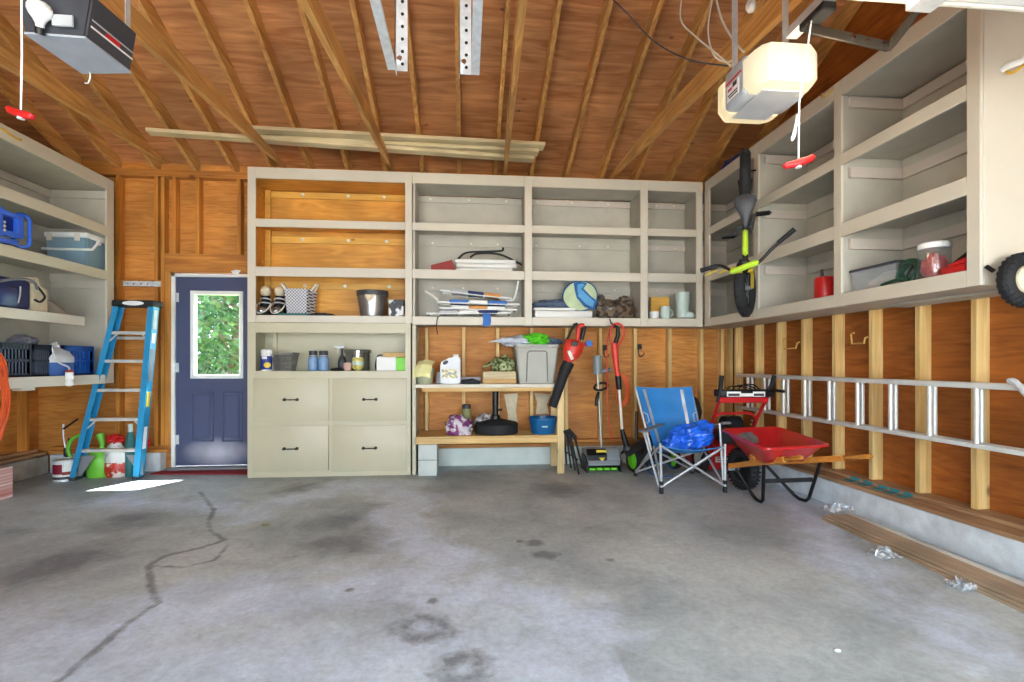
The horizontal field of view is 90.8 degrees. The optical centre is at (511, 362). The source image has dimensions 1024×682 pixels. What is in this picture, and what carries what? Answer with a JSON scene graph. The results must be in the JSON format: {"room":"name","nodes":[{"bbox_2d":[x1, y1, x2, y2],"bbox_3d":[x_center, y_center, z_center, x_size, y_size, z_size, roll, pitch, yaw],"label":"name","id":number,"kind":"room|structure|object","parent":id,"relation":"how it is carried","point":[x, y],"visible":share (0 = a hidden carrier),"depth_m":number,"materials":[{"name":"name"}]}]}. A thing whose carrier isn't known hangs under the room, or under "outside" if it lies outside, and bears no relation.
{"room":"garage","nodes":[
{"label":"garage","id":0,"kind":"room"},
{"bbox_2d":[0,120,47,482],"bbox_3d":[-4.620,-1.511,1.564,0.230,5.342,7.770,0,0,-5],"label":"wall","id":1,"kind":"structure","parent":0,"point":[19,442],"depth_m":5.14,"materials":[{"name":"brown wood"}]},
{"bbox_2d":[0,123,113,390],"bbox_3d":[-4.384,-0.820,3.690,0.846,2.100,2.960,0,0,-5],"label":"shelf unit","id":2,"kind":"object","parent":1,"relation":"attached to","point":[57,192],"visible":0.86,"depth_m":4.90,"materials":[{"name":"grey paint"}]},
{"bbox_2d":[0,353,10,440],"bbox_3d":[-3.937,0.256,3.833,0.071,0.710,0.239,0,0,-5],"label":"lead","id":3,"kind":"object","parent":2,"relation":"hanging from","point":[4,383],"visible":1,"depth_m":3.90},
{"bbox_2d":[0,207,31,248],"bbox_3d":[-4.108,-1.105,4.088,0.120,0.323,0.436,0,0,-5],"label":"crate","id":4,"kind":"object","parent":2,"relation":"on","point":[11,224],"visible":1,"depth_m":4.14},
{"bbox_2d":[0,342,31,376],"bbox_3d":[-4.198,-0.025,4.100,0.300,0.279,0.317,0,0,-5],"label":"crate","id":5,"kind":"object","parent":2,"relation":"on","point":[17,356],"visible":0.9,"depth_m":4.15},
{"bbox_2d":[0,276,38,309],"bbox_3d":[-4.161,-0.572,4.095,0.312,0.263,0.461,0,0,-5],"label":"cooler bag","id":6,"kind":"object","parent":2,"relation":"on","point":[14,292],"visible":0.99,"depth_m":4.10,"materials":[{"name":"blue fabric"}]},
{"bbox_2d":[10,277,47,311],"bbox_3d":[-4.176,-0.590,4.368,0.253,0.298,0.161,0,0,-5],"label":"tote bag","id":7,"kind":"object","parent":2,"relation":"on","point":[38,298],"visible":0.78,"depth_m":4.34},
{"bbox_2d":[31,344,51,375],"bbox_3d":[-4.223,-0.023,4.364,0.300,0.273,0.221,0,0,-5],"label":"crate","id":8,"kind":"object","parent":2,"relation":"on","point":[40,354],"visible":0.48,"depth_m":4.36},
{"bbox_2d":[5,334,39,343],"bbox_3d":[-4.225,-0.197,4.354,0.207,0.100,0.219,0,0,-5],"label":"plastic bag","id":9,"kind":"object","parent":8,"relation":"in","point":[17,338],"visible":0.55,"depth_m":4.30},
{"bbox_2d":[47,300,68,314],"bbox_3d":[-4.205,-0.504,4.601,0.200,0.126,0.318,0,0,-5],"label":"felt hat","id":10,"kind":"object","parent":2,"relation":"on","point":[52,307],"visible":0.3,"depth_m":4.54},
{"bbox_2d":[49,342,73,385],"bbox_3d":[-4.098,0.011,4.593,0.230,0.402,0.276,0,0,-5],"label":"jug","id":11,"kind":"object","parent":2,"relation":"on","point":[61,363],"visible":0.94,"depth_m":4.56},
{"bbox_2d":[41,232,104,269],"bbox_3d":[-4.312,-1.099,5.001,0.416,0.333,0.306,0,0,-5],"label":"storage bin","id":12,"kind":"object","parent":2,"relation":"on","point":[87,249],"visible":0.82,"depth_m":4.89,"materials":[{"name":"plastic"}]},
{"bbox_2d":[60,345,93,374],"bbox_3d":[-4.295,-0.025,4.819,0.300,0.278,0.395,0,0,-5],"label":"crate","id":13,"kind":"object","parent":2,"relation":"on","point":[84,364],"visible":0.43,"depth_m":4.88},
{"bbox_2d":[38,160,732,472],"bbox_3d":[-1.200,-0.510,5.708,7.768,3.340,0.150,0,0,-5],"label":"wall","id":14,"kind":"structure","parent":0,"point":[172,218],"depth_m":5.57,"materials":[{"name":"brown wood"}]},
{"bbox_2d":[167,465,246,470],"bbox_3d":[-3.188,1.142,5.553,1.020,0.036,0.230,0,0,-5],"label":"threshold","id":15,"kind":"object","parent":14,"relation":"attached to","point":[205,467],"depth_m":5.45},
{"bbox_2d":[171,273,246,466],"bbox_3d":[-3.188,0.097,5.550,0.990,2.127,0.118,0,0,-5],"label":"trim","id":16,"kind":"structure","parent":14,"relation":"attached to","point":[173,275],"depth_m":5.45,"materials":[{"name":"white paint"}]},
{"bbox_2d":[175,277,246,465],"bbox_3d":[-3.198,0.091,5.497,0.940,2.047,0.120,0,0,-5],"label":"door","id":17,"kind":"structure","parent":14,"relation":"in","point":[211,410],"depth_m":5.49,"materials":[{"name":"paint"}]},
{"bbox_2d":[247,167,412,324],"bbox_3d":[-1.872,-1.196,5.380,1.636,1.568,0.428,0,0,-5],"label":"shelf unit","id":18,"kind":"object","parent":14,"relation":"attached to","point":[338,240],"visible":0.98,"depth_m":5.50,"materials":[{"name":"paint"}]},
{"bbox_2d":[256,286,272,314],"bbox_3d":[-2.579,-0.646,5.259,0.144,0.320,0.252,0,0,-5],"label":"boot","id":19,"kind":"object","parent":18,"relation":"on","point":[264,309],"visible":0.92,"depth_m":5.25,"materials":[{"name":"black rubber"}]},
{"bbox_2d":[268,286,286,314],"bbox_3d":[-2.437,-0.646,5.272,0.150,0.320,0.252,0,0,-5],"label":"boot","id":20,"kind":"object","parent":18,"relation":"on","point":[280,305],"visible":0.81,"depth_m":5.26,"materials":[{"name":"black rubber"}]},
{"bbox_2d":[278,313,308,314],"bbox_3d":[-2.257,-0.498,5.305,0.299,0.024,0.290,0,0,-5],"label":"folded cloth","id":21,"kind":"object","parent":18,"relation":"on","point":[278,313],"visible":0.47,"depth_m":5.16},
{"bbox_2d":[281,283,318,313],"bbox_3d":[-2.224,-0.673,5.308,0.368,0.323,0.230,0,0,-5],"label":"storage bin","id":22,"kind":"object","parent":21,"relation":"on","point":[298,300],"visible":0.95,"depth_m":5.21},
{"bbox_2d":[356,289,388,315],"bbox_3d":[-1.481,-0.623,5.362,0.336,0.273,0.329,0,0,-5],"label":"bucket","id":23,"kind":"object","parent":18,"relation":"on","point":[372,302],"visible":0.91,"depth_m":5.24,"materials":[{"name":"metal"}]},
{"bbox_2d":[389,299,404,315],"bbox_3d":[-1.219,-0.575,5.356,0.154,0.177,0.160,0,0,-5],"label":"carton","id":24,"kind":"object","parent":18,"relation":"on","point":[396,307],"visible":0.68,"depth_m":5.28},
{"bbox_2d":[412,172,702,328],"bbox_3d":[0.508,-1.188,5.601,3.139,1.584,0.428,0,0,-5],"label":"shelf unit","id":25,"kind":"object","parent":14,"relation":"attached to","point":[636,248],"visible":0.95,"depth_m":5.67,"materials":[{"name":"grey paint"}]},
{"bbox_2d":[431,260,454,269],"bbox_3d":[-0.736,-1.036,5.451,0.261,0.120,0.200,0,0,-5],"label":"case","id":26,"kind":"object","parent":25,"relation":"on","point":[447,265],"visible":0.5,"depth_m":5.35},
{"bbox_2d":[426,310,510,315],"bbox_3d":[-0.468,-0.537,5.466,0.899,0.054,0.250,0,0,-5],"label":"folded chair","id":27,"kind":"object","parent":25,"relation":"on","point":[441,312],"visible":0.97,"depth_m":5.36,"materials":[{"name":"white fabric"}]},
{"bbox_2d":[439,305,516,312],"bbox_3d":[-0.369,-0.583,5.475,0.828,0.054,0.250,0,0,-5],"label":"folded chair","id":28,"kind":"object","parent":27,"relation":"on","point":[453,307],"visible":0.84,"depth_m":5.36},
{"bbox_2d":[437,299,519,307],"bbox_3d":[-0.363,-0.644,5.476,0.881,0.058,0.250,0,0,-5],"label":"folded chair","id":29,"kind":"object","parent":28,"relation":"on","point":[450,302],"visible":0.96,"depth_m":5.37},
{"bbox_2d":[440,289,511,300],"bbox_3d":[-0.390,-0.732,5.473,0.764,0.107,0.250,0,0,-5],"label":"folded chair","id":30,"kind":"object","parent":29,"relation":"on","point":[454,292],"visible":0.91,"depth_m":5.37,"materials":[{"name":"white fabric"}]},
{"bbox_2d":[456,267,512,270],"bbox_3d":[-0.305,-0.997,5.529,0.608,0.042,0.284,0,0,-5],"label":"board","id":31,"kind":"object","parent":25,"relation":"on","point":[457,268],"visible":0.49,"depth_m":5.40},
{"bbox_2d":[456,263,516,270],"bbox_3d":[-0.283,-1.042,5.532,0.652,0.042,0.284,0,0,-5],"label":"board","id":32,"kind":"object","parent":31,"relation":"on","point":[462,265],"visible":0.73,"depth_m":5.40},
{"bbox_2d":[455,259,515,266],"bbox_3d":[-0.295,-1.087,5.530,0.653,0.042,0.284,0,0,-5],"label":"board","id":33,"kind":"object","parent":32,"relation":"on","point":[474,261],"visible":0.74,"depth_m":5.40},
{"bbox_2d":[532,311,591,317],"bbox_3d":[0.548,-0.526,5.609,0.631,0.080,0.303,0,0,-5],"label":"board","id":34,"kind":"object","parent":25,"relation":"on","point":[556,314],"visible":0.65,"depth_m":5.46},
{"bbox_2d":[532,307,575,312],"bbox_3d":[0.449,-0.584,5.602,0.464,0.030,0.300,0,0,-5],"label":"board","id":35,"kind":"object","parent":34,"relation":"on","point":[534,308],"visible":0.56,"depth_m":5.46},
{"bbox_2d":[532,299,566,307],"bbox_3d":[0.482,-0.653,5.616,0.567,0.105,0.311,0,0,-5],"label":"folded cloth","id":36,"kind":"object","parent":35,"relation":"on","point":[554,303],"visible":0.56,"depth_m":5.50,"materials":[{"name":"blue fabric"}]},
{"bbox_2d":[562,281,597,310],"bbox_3d":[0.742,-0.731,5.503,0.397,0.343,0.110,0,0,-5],"label":"ball","id":37,"kind":"object","parent":34,"relation":"on","point":[580,295],"visible":0.97,"depth_m":5.47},
{"bbox_2d":[595,294,636,317],"bbox_3d":[1.164,-0.629,5.642,0.497,0.284,0.254,0,0,-5],"label":"duffel bag","id":38,"kind":"object","parent":25,"relation":"on","point":[622,307],"visible":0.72,"depth_m":5.57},
{"bbox_2d":[650,297,668,317],"bbox_3d":[1.671,-0.615,5.710,0.215,0.258,0.030,0,0,-5],"label":"wooden board","id":39,"kind":"object","parent":25,"relation":"on","point":[656,303],"visible":0.5,"depth_m":5.69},
{"bbox_2d":[675,292,694,318],"bbox_3d":[1.914,-0.633,5.587,0.208,0.295,0.160,0,0,-5],"label":"rubber boot","id":40,"kind":"object","parent":25,"relation":"on","point":[682,298],"visible":0.93,"depth_m":5.54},
{"bbox_2d":[0,0,863,184],"bbox_3d":[-0.853,-2.957,1.980,8.568,2.512,8.300,0,0,-5],"label":"ceiling","id":41,"kind":"structure","parent":0,"point":[581,79],"depth_m":4.64,"materials":[{"name":"brown wood"}]},
{"bbox_2d":[23,0,135,83],"bbox_3d":[-1.764,-2.431,0.389,0.314,2.205,4.101,0,0,-5],"label":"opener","id":42,"kind":"object","parent":41,"relation":"hanging from","point":[86,35],"visible":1,"depth_m":2.20,"materials":[{"name":"metal"}]},
{"bbox_2d":[5,0,36,120],"bbox_3d":[-1.836,-1.248,1.888,0.122,0.684,0.030,0,0,7],"label":"handle","id":43,"kind":"object","parent":42,"relation":"hanging from","point":[20,114],"visible":1,"depth_m":1.89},
{"bbox_2d":[145,127,533,162],"bbox_3d":[-1.561,-2.125,4.954,3.617,0.034,0.100,0,0,-10],"label":"board","id":44,"kind":"object","parent":41,"relation":"on","point":[152,131],"visible":1,"depth_m":4.90,"materials":[{"name":"brown wood"}]},
{"bbox_2d":[260,135,538,155],"bbox_3d":[-1.073,-2.162,5.030,2.698,0.034,0.120,0,0,-7],"label":"board","id":45,"kind":"object","parent":44,"relation":"on","point":[474,148],"visible":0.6,"depth_m":5.03,"materials":[{"name":"brown wood"}]},
{"bbox_2d":[252,125,544,150],"bbox_3d":[-1.089,-2.200,4.950,2.851,0.034,0.140,0,0,-7],"label":"board","id":46,"kind":"object","parent":45,"relation":"on","point":[262,130],"visible":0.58,"depth_m":4.90,"materials":[{"name":"brown wood"}]},
{"bbox_2d":[370,0,407,75],"bbox_3d":[-0.340,-2.423,0.440,0.081,2.267,3.740,0,0,-5],"label":"door track","id":47,"kind":"object","parent":41,"relation":"hanging from","point":[400,63],"visible":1,"depth_m":2.26,"materials":[{"name":"silver metal"}]},
{"bbox_2d":[459,0,482,78],"bbox_3d":[-0.025,-2.423,0.470,0.091,2.267,3.740,0,0,-5],"label":"door track","id":48,"kind":"object","parent":41,"relation":"hanging from","point":[468,65],"visible":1,"depth_m":2.29,"materials":[{"name":"silver metal"}]},
{"bbox_2d":[718,0,921,123],"bbox_3d":[1.399,-2.413,0.582,0.444,2.458,3.900,0,0,-5],"label":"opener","id":49,"kind":"object","parent":41,"relation":"hanging from","point":[759,87],"visible":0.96,"depth_m":2.15,"materials":[{"name":"beige"}]},
{"bbox_2d":[613,0,727,66],"bbox_3d":[0.789,-1.739,2.628,0.657,0.655,0.059,0,0,38],"label":"wire","id":50,"kind":"object","parent":49,"relation":"hanging from","point":[622,8],"visible":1,"depth_m":2.64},
{"bbox_2d":[728,79,736,98],"bbox_3d":[1.015,-1.259,2.324,0.001,0.058,0.080,0,0,-5],"label":"print","id":51,"kind":"object","parent":49,"relation":"attached to","point":[732,85],"depth_m":2.32},
{"bbox_2d":[725,69,740,92],"bbox_3d":[1.016,-1.288,2.322,0.003,0.048,0.135,0,0,-5],"label":"print","id":52,"kind":"object","parent":49,"relation":"attached to","point":[734,81],"depth_m":2.32},
{"bbox_2d":[782,20,815,168],"bbox_3d":[1.119,-1.056,1.972,0.123,0.594,0.030,0,0,6],"label":"handle","id":53,"kind":"object","parent":49,"relation":"hanging from","point":[798,163],"visible":1,"depth_m":1.97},
{"bbox_2d":[855,0,1023,12],"bbox_3d":[1.361,-1.302,0.596,2.180,0.083,2.416,0,0,-5],"label":"garage door","id":54,"kind":"structure","parent":49,"relation":"attached to","point":[924,6],"depth_m":1.81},
{"bbox_2d":[0,462,1023,681],"bbox_3d":[-0.852,1.160,1.965,7.768,0.001,7.670,0,0,-5],"label":"floor","id":55,"kind":"structure","parent":0,"point":[533,572],"depth_m":2.60,"materials":[{"name":"concrete"}]},
{"bbox_2d":[0,466,12,500],"bbox_3d":[-4.401,1.026,4.163,0.200,0.268,0.400,0,0,-5],"label":"carton","id":56,"kind":"object","parent":55,"relation":"on","point":[6,472],"visible":1,"depth_m":4.31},
{"bbox_2d":[52,456,76,481],"bbox_3d":[-4.434,1.037,5.012,0.204,0.246,0.193,0,0,-5],"label":"paint can","id":57,"kind":"object","parent":55,"relation":"on","point":[61,467],"visible":0.88,"depth_m":4.93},
{"bbox_2d":[66,433,105,477],"bbox_3d":[-4.313,0.937,5.138,0.411,0.446,0.152,0,0,-5],"label":"watering can","id":58,"kind":"object","parent":55,"relation":"on","point":[95,469],"visible":0.48,"depth_m":5.10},
{"bbox_2d":[104,433,124,477],"bbox_3d":[-4.032,0.937,5.151,0.226,0.446,0.135,0,0,-5],"label":"bag","id":59,"kind":"object","parent":55,"relation":"on","point":[114,466],"visible":0.96,"depth_m":5.11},
{"bbox_2d":[68,300,162,480],"bbox_3d":[-4.051,0.268,5.132,0.950,1.785,0.319,0,0,-5],"label":"stepladder","id":60,"kind":"object","parent":55,"relation":"on","point":[81,461],"visible":0.98,"depth_m":5.03,"materials":[{"name":"metal"}]},
{"bbox_2d":[125,424,135,476],"bbox_3d":[-3.899,0.892,5.161,0.092,0.537,0.091,0,0,-5],"label":"bottle","id":61,"kind":"object","parent":55,"relation":"on","point":[130,442],"visible":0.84,"depth_m":5.13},
{"bbox_2d":[150,469,246,474],"bbox_3d":[-3.255,1.153,5.312,1.017,0.011,0.219,0,0,-5],"label":"door mat","id":62,"kind":"object","parent":55,"relation":"on","point":[233,471],"visible":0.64,"depth_m":5.29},
{"bbox_2d":[247,322,418,477],"bbox_3d":[-1.849,0.375,5.340,1.676,1.570,0.454,0,0,-5],"label":"cabinet","id":63,"kind":"object","parent":55,"relation":"on","point":[301,422],"visible":0.99,"depth_m":5.17,"materials":[{"name":"green paint"}]},
{"bbox_2d":[260,349,272,370],"bbox_3d":[-2.520,-0.029,5.191,0.122,0.220,0.128,0,0,-5],"label":"wipes canister","id":64,"kind":"object","parent":63,"relation":"on","point":[266,359],"visible":1,"depth_m":5.14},
{"bbox_2d":[271,352,299,370],"bbox_3d":[-2.368,-0.014,5.279,0.219,0.192,0.208,0,0,-5],"label":"wire basket","id":65,"kind":"object","parent":63,"relation":"on","point":[291,365],"visible":1,"depth_m":5.21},
{"bbox_2d":[308,351,317,370],"bbox_3d":[-2.067,-0.023,5.247,0.101,0.208,0.101,0,0,-5],"label":"jar","id":66,"kind":"object","parent":63,"relation":"on","point":[313,359],"visible":1,"depth_m":5.21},
{"bbox_2d":[318,351,328,370],"bbox_3d":[-1.961,-0.023,5.257,0.107,0.208,0.107,0,0,-5],"label":"jar","id":67,"kind":"object","parent":63,"relation":"on","point":[323,360],"visible":1,"depth_m":5.22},
{"bbox_2d":[344,349,370,370],"bbox_3d":[-1.670,-0.032,5.470,0.261,0.226,0.138,0,0,-5],"label":"storage box","id":68,"kind":"object","parent":63,"relation":"on","point":[349,352],"visible":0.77,"depth_m":5.41,"materials":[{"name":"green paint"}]},
{"bbox_2d":[352,350,363,370],"bbox_3d":[-1.613,-0.025,5.289,0.124,0.212,0.123,0,0,-5],"label":"jar","id":69,"kind":"object","parent":63,"relation":"on","point":[357,360],"visible":1,"depth_m":5.24,"materials":[{"name":"yellow glass"}]},
{"bbox_2d":[377,357,404,370],"bbox_3d":[-1.271,0.009,5.381,0.304,0.144,0.200,0,0,-5],"label":"carton","id":70,"kind":"object","parent":63,"relation":"on","point":[383,363],"visible":0.79,"depth_m":5.28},
{"bbox_2d":[418,454,438,475],"bbox_3d":[-0.885,1.081,5.381,0.190,0.158,0.390,0,0,-5],"label":"concrete block","id":71,"kind":"object","parent":55,"relation":"on","point":[425,467],"visible":0.81,"depth_m":5.19,"materials":[{"name":"paint"}]},
{"bbox_2d":[418,444,438,459],"bbox_3d":[-0.885,0.918,5.381,0.190,0.158,0.390,0,0,-5],"label":"concrete block","id":72,"kind":"object","parent":71,"relation":"on","point":[425,451],"visible":0.76,"depth_m":5.19,"materials":[{"name":"concrete"}]},
{"bbox_2d":[415,382,563,472],"bbox_3d":[-0.242,0.690,5.491,1.545,0.940,0.511,0,0,-5],"label":"workbench","id":73,"kind":"object","parent":55,"relation":"on","point":[556,439],"visible":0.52,"depth_m":5.27,"materials":[{"name":"brown wood"}]},
{"bbox_2d":[417,368,433,383],"bbox_3d":[-0.915,0.138,5.313,0.198,0.161,0.198,0,0,-5],"label":"bucket","id":74,"kind":"object","parent":73,"relation":"on","point":[420,380],"visible":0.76,"depth_m":5.25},
{"bbox_2d":[413,360,434,377],"bbox_3d":[-0.911,0.062,5.234,0.219,0.193,0.131,0,0,-5],"label":"cleaning cloth","id":75,"kind":"object","parent":74,"relation":"on","point":[423,368],"visible":1,"depth_m":5.19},
{"bbox_2d":[440,354,460,383],"bbox_3d":[-0.650,0.063,5.336,0.210,0.312,0.124,0,0,-5],"label":"jug","id":76,"kind":"object","parent":73,"relation":"on","point":[450,368],"visible":1,"depth_m":5.28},
{"bbox_2d":[445,414,472,435],"bbox_3d":[-0.561,0.648,5.348,0.294,0.215,0.231,0,0,-5],"label":"cloth bag","id":77,"kind":"object","parent":73,"relation":"on","point":[456,425],"visible":1,"depth_m":5.27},
{"bbox_2d":[474,391,517,435],"bbox_3d":[-0.170,0.526,5.463,0.471,0.460,0.471,0,0,-5],"label":"stand","id":78,"kind":"object","parent":73,"relation":"on","point":[494,426],"visible":0.93,"depth_m":5.31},
{"bbox_2d":[482,378,515,383],"bbox_3d":[-0.145,0.194,5.485,0.361,0.050,0.280,0,0,-5],"label":"wooden box","id":79,"kind":"object","parent":73,"relation":"on","point":[484,381],"visible":0.86,"depth_m":5.34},
{"bbox_2d":[482,371,515,378],"bbox_3d":[-0.145,0.129,5.485,0.353,0.078,0.280,0,0,-5],"label":"wooden box","id":80,"kind":"object","parent":79,"relation":"on","point":[485,374],"visible":0.98,"depth_m":5.35,"materials":[{"name":"brown wood"}]},
{"bbox_2d":[483,354,514,370],"bbox_3d":[-0.138,-0.003,5.485,0.354,0.185,0.253,0,0,-5],"label":"camouflage bag","id":81,"kind":"object","parent":80,"relation":"on","point":[504,363],"visible":0.86,"depth_m":5.41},
{"bbox_2d":[512,344,558,383],"bbox_3d":[0.252,0.012,5.532,0.478,0.415,0.384,0,0,-5],"label":"storage tote","id":82,"kind":"object","parent":73,"relation":"on","point":[534,363],"visible":0.96,"depth_m":5.37,"materials":[{"name":"plastic"}]},
{"bbox_2d":[488,335,530,346],"bbox_3d":[0.034,-0.243,5.495,0.596,0.125,0.282,0,0,-5],"label":"towel","id":83,"kind":"object","parent":82,"relation":"in","point":[511,341],"visible":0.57,"depth_m":5.40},
{"bbox_2d":[523,333,550,344],"bbox_3d":[0.250,-0.266,5.469,0.332,0.133,0.266,0,0,14],"label":"netting","id":84,"kind":"object","parent":82,"relation":"on","point":[534,338],"visible":0.69,"depth_m":5.39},
{"bbox_2d":[528,415,556,434],"bbox_3d":[0.335,0.668,5.460,0.323,0.176,0.323,0,0,-5],"label":"basin","id":85,"kind":"object","parent":73,"relation":"on","point":[539,424],"visible":0.96,"depth_m":5.34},
{"bbox_2d":[548,323,592,407],"bbox_3d":[0.603,0.024,5.246,0.460,0.895,0.175,0,0,-5],"label":"leaf blower","id":86,"kind":"object","parent":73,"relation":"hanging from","point":[573,348],"visible":1,"depth_m":5.20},
{"bbox_2d":[563,429,581,474],"bbox_3d":[0.637,0.922,5.301,0.206,0.472,0.138,0,0,5],"label":"folding stand","id":87,"kind":"object","parent":55,"relation":"on","point":[569,434],"visible":0.99,"depth_m":5.28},
{"bbox_2d":[581,355,621,472],"bbox_3d":[0.967,0.537,5.484,0.386,1.246,0.280,0,0,-5],"label":"snow shovel","id":88,"kind":"object","parent":55,"relation":"on","point":[600,458],"visible":0.97,"depth_m":5.42,"materials":[{"name":"plastic"}]},
{"bbox_2d":[586,449,606,460],"bbox_3d":[0.904,0.978,5.391,0.212,0.114,0.060,0,0,-5],"label":"label","id":89,"kind":"object","parent":88,"relation":"attached to","point":[591,454],"depth_m":5.37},
{"bbox_2d":[626,411,681,471],"bbox_3d":[1.509,0.850,5.536,0.585,0.621,0.400,0,0,-23],"label":"push mower","id":90,"kind":"object","parent":55,"relation":"on","point":[633,461],"visible":0.53,"depth_m":5.43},
{"bbox_2d":[634,386,730,493],"bbox_3d":[1.517,0.698,4.878,0.861,0.925,0.819,0,0,-5],"label":"camp chair","id":91,"kind":"object","parent":55,"relation":"on","point":[664,409],"visible":0.91,"depth_m":5.02,"materials":[{"name":"fabric"}]},
{"bbox_2d":[661,419,714,448],"bbox_3d":[1.640,0.649,4.711,0.536,0.252,0.345,0,0,-5],"label":"bag","id":92,"kind":"object","parent":91,"relation":"on","point":[699,434],"visible":0.98,"depth_m":4.59,"materials":[{"name":"plastic"}]},
{"bbox_2d":[685,375,784,472],"bbox_3d":[2.213,0.638,5.255,0.632,1.046,1.258,0,0,-5],"label":"snow blower","id":93,"kind":"object","parent":55,"relation":"on","point":[749,395],"visible":0.71,"depth_m":4.99,"materials":[{"name":"red paint"}]},
{"bbox_2d":[722,427,872,502],"bbox_3d":[2.144,0.876,4.193,0.746,0.572,1.297,0,0,-5],"label":"wheelbarrow","id":94,"kind":"object","parent":55,"relation":"on","point":[758,446],"visible":0.99,"depth_m":4.21,"materials":[{"name":"red paint"}]},
{"bbox_2d":[722,427,828,464],"bbox_3d":[2.147,0.716,4.172,0.596,0.252,1.086,0,0,4],"label":"tray","id":95,"kind":"object","parent":94,"relation":"on","point":[759,445],"depth_m":4.15,"materials":[{"name":"red paint"}]},
{"bbox_2d":[822,518,1023,612],"bbox_3d":[2.403,1.152,2.586,0.095,0.016,2.300,0,0,-3],"label":"plank","id":96,"kind":"object","parent":55,"relation":"on","point":[987,594],"visible":0.41,"depth_m":2.80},
{"bbox_2d":[825,516,1023,608],"bbox_3d":[2.415,1.135,2.576,0.103,0.016,2.280,0,0,-3],"label":"plank","id":97,"kind":"object","parent":96,"relation":"on","point":[930,564],"visible":0.48,"depth_m":2.81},
{"bbox_2d":[827,514,1023,603],"bbox_3d":[2.454,1.117,2.573,0.155,0.018,2.270,0,0,-3],"label":"plank","id":98,"kind":"object","parent":97,"relation":"on","point":[1005,587],"visible":1,"depth_m":2.86,"materials":[{"name":"wood"}]},
{"bbox_3d":[2.508,1.152,2.571,0.187,0.016,2.262,0,0,-5],"label":"plank","id":99,"kind":"object","parent":55,"relation":"on","visible":0},
{"bbox_2d":[845,511,1023,586],"bbox_3d":[2.546,1.121,2.594,0.028,0.045,2.300,0,0,-3],"label":"plank","id":100,"kind":"object","parent":99,"relation":"on","point":[984,568],"visible":0.41,"depth_m":2.95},
{"bbox_2d":[606,318,648,457],"bbox_3d":[1.223,0.258,5.337,0.427,1.458,0.201,0,0,-5],"label":"string trimmer","id":101,"kind":"object","parent":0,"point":[629,450],"visible":0.99,"depth_m":5.31},
{"bbox_2d":[732,1,1023,579],"bbox_3d":[2.904,-1.511,2.264,0.273,5.342,7.770,0,0,-5],"label":"wall","id":102,"kind":"structure","parent":0,"point":[967,502],"depth_m":3.63,"materials":[{"name":"brown wood"}]},
{"bbox_2d":[689,7,1023,328],"bbox_3d":[2.477,-1.185,4.291,0.500,1.590,3.402,0,0,-5],"label":"shelf unit","id":103,"kind":"object","parent":102,"relation":"attached to","point":[943,160],"depth_m":3.43,"materials":[{"name":"paint"}]},
{"bbox_2d":[814,269,833,297],"bbox_3d":[2.405,-0.606,3.880,0.150,0.239,0.148,0,0,-5],"label":"can","id":104,"kind":"object","parent":103,"relation":"on","point":[823,285],"visible":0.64,"depth_m":3.82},
{"bbox_2d":[849,260,920,273],"bbox_3d":[2.540,-0.566,3.348,0.346,0.155,0.390,0,0,-5],"label":"lid","id":105,"kind":"object","parent":103,"relation":"on","point":[880,268],"visible":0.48,"depth_m":3.33,"materials":[{"name":"clear plastic"}]},
{"bbox_2d":[868,270,924,287],"bbox_3d":[2.542,-0.557,3.343,0.254,0.118,0.360,0,0,-5],"label":"bundle","id":106,"kind":"object","parent":105,"relation":"in","point":[886,276],"visible":0.37,"depth_m":3.30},
{"bbox_2d":[917,240,952,251],"bbox_3d":[2.462,-0.592,2.943,0.159,0.211,0.159,0,0,-5],"label":"plastic jar","id":107,"kind":"object","parent":103,"relation":"on","point":[932,246],"visible":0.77,"depth_m":2.90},
{"bbox_2d":[920,252,947,277],"bbox_3d":[2.463,-0.573,2.942,0.122,0.142,0.122,0,0,-5],"label":"cloth","id":108,"kind":"object","parent":107,"relation":"in","point":[932,265],"visible":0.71,"depth_m":2.91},
{"bbox_2d":[941,257,966,274],"bbox_3d":[2.439,-0.527,2.757,0.080,0.083,0.140,0,0,-5],"label":"power tool","id":109,"kind":"object","parent":103,"relation":"on","point":[960,265],"visible":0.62,"depth_m":2.74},
{"bbox_2d":[984,252,1023,307],"bbox_3d":[2.530,-0.410,2.516,0.272,0.272,0.138,0,0,-5],"label":"tyre","id":110,"kind":"object","parent":103,"relation":"hanging from","point":[1010,275],"visible":1,"depth_m":2.47,"materials":[{"name":"rubber"}]},
{"bbox_2d":[1000,57,1023,74],"bbox_3d":[2.551,-1.502,2.547,0.127,0.099,0.056,0,0,14],"label":"hook","id":111,"kind":"object","parent":103,"relation":"attached to","point":[1020,61],"visible":1,"depth_m":2.54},
{"bbox_3d":[2.122,-1.741,4.520,0.169,0.061,0.083,0,0,-5],"label":"hook","id":112,"kind":"object","parent":103,"relation":"attached to","visible":0},
{"bbox_2d":[700,148,795,316],"bbox_3d":[2.038,-1.110,4.165,0.699,1.433,0.723,0,0,43],"label":"bicycle","id":113,"kind":"object","parent":112,"relation":"hanging from","point":[744,275],"visible":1,"depth_m":4.14,"materials":[{"name":"rubber"}]},
{"bbox_2d":[736,373,1023,455],"bbox_3d":[2.662,0.290,3.773,0.132,0.420,3.620,0,0,-5],"label":"ladder","id":114,"kind":"object","parent":102,"relation":"attached to","point":[978,442],"visible":0.96,"depth_m":3.54,"materials":[{"name":"metal"}]},
{"label":"outside","id":115,"kind":"structure","parent":0,"visible":0},
{"bbox_3d":[-2.658,1.335,17.765,30.000,0.250,24.130,0,0,-5],"label":"lawn","id":116,"kind":"structure","parent":115,"visible":0},
{"bbox_2d":[197,295,238,374],"bbox_3d":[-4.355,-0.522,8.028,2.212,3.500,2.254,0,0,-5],"label":"tree","id":117,"kind":"object","parent":116,"relation":"on","point":[232,353],"visible":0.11,"depth_m":7.50,"materials":[{"name":"green plant"}]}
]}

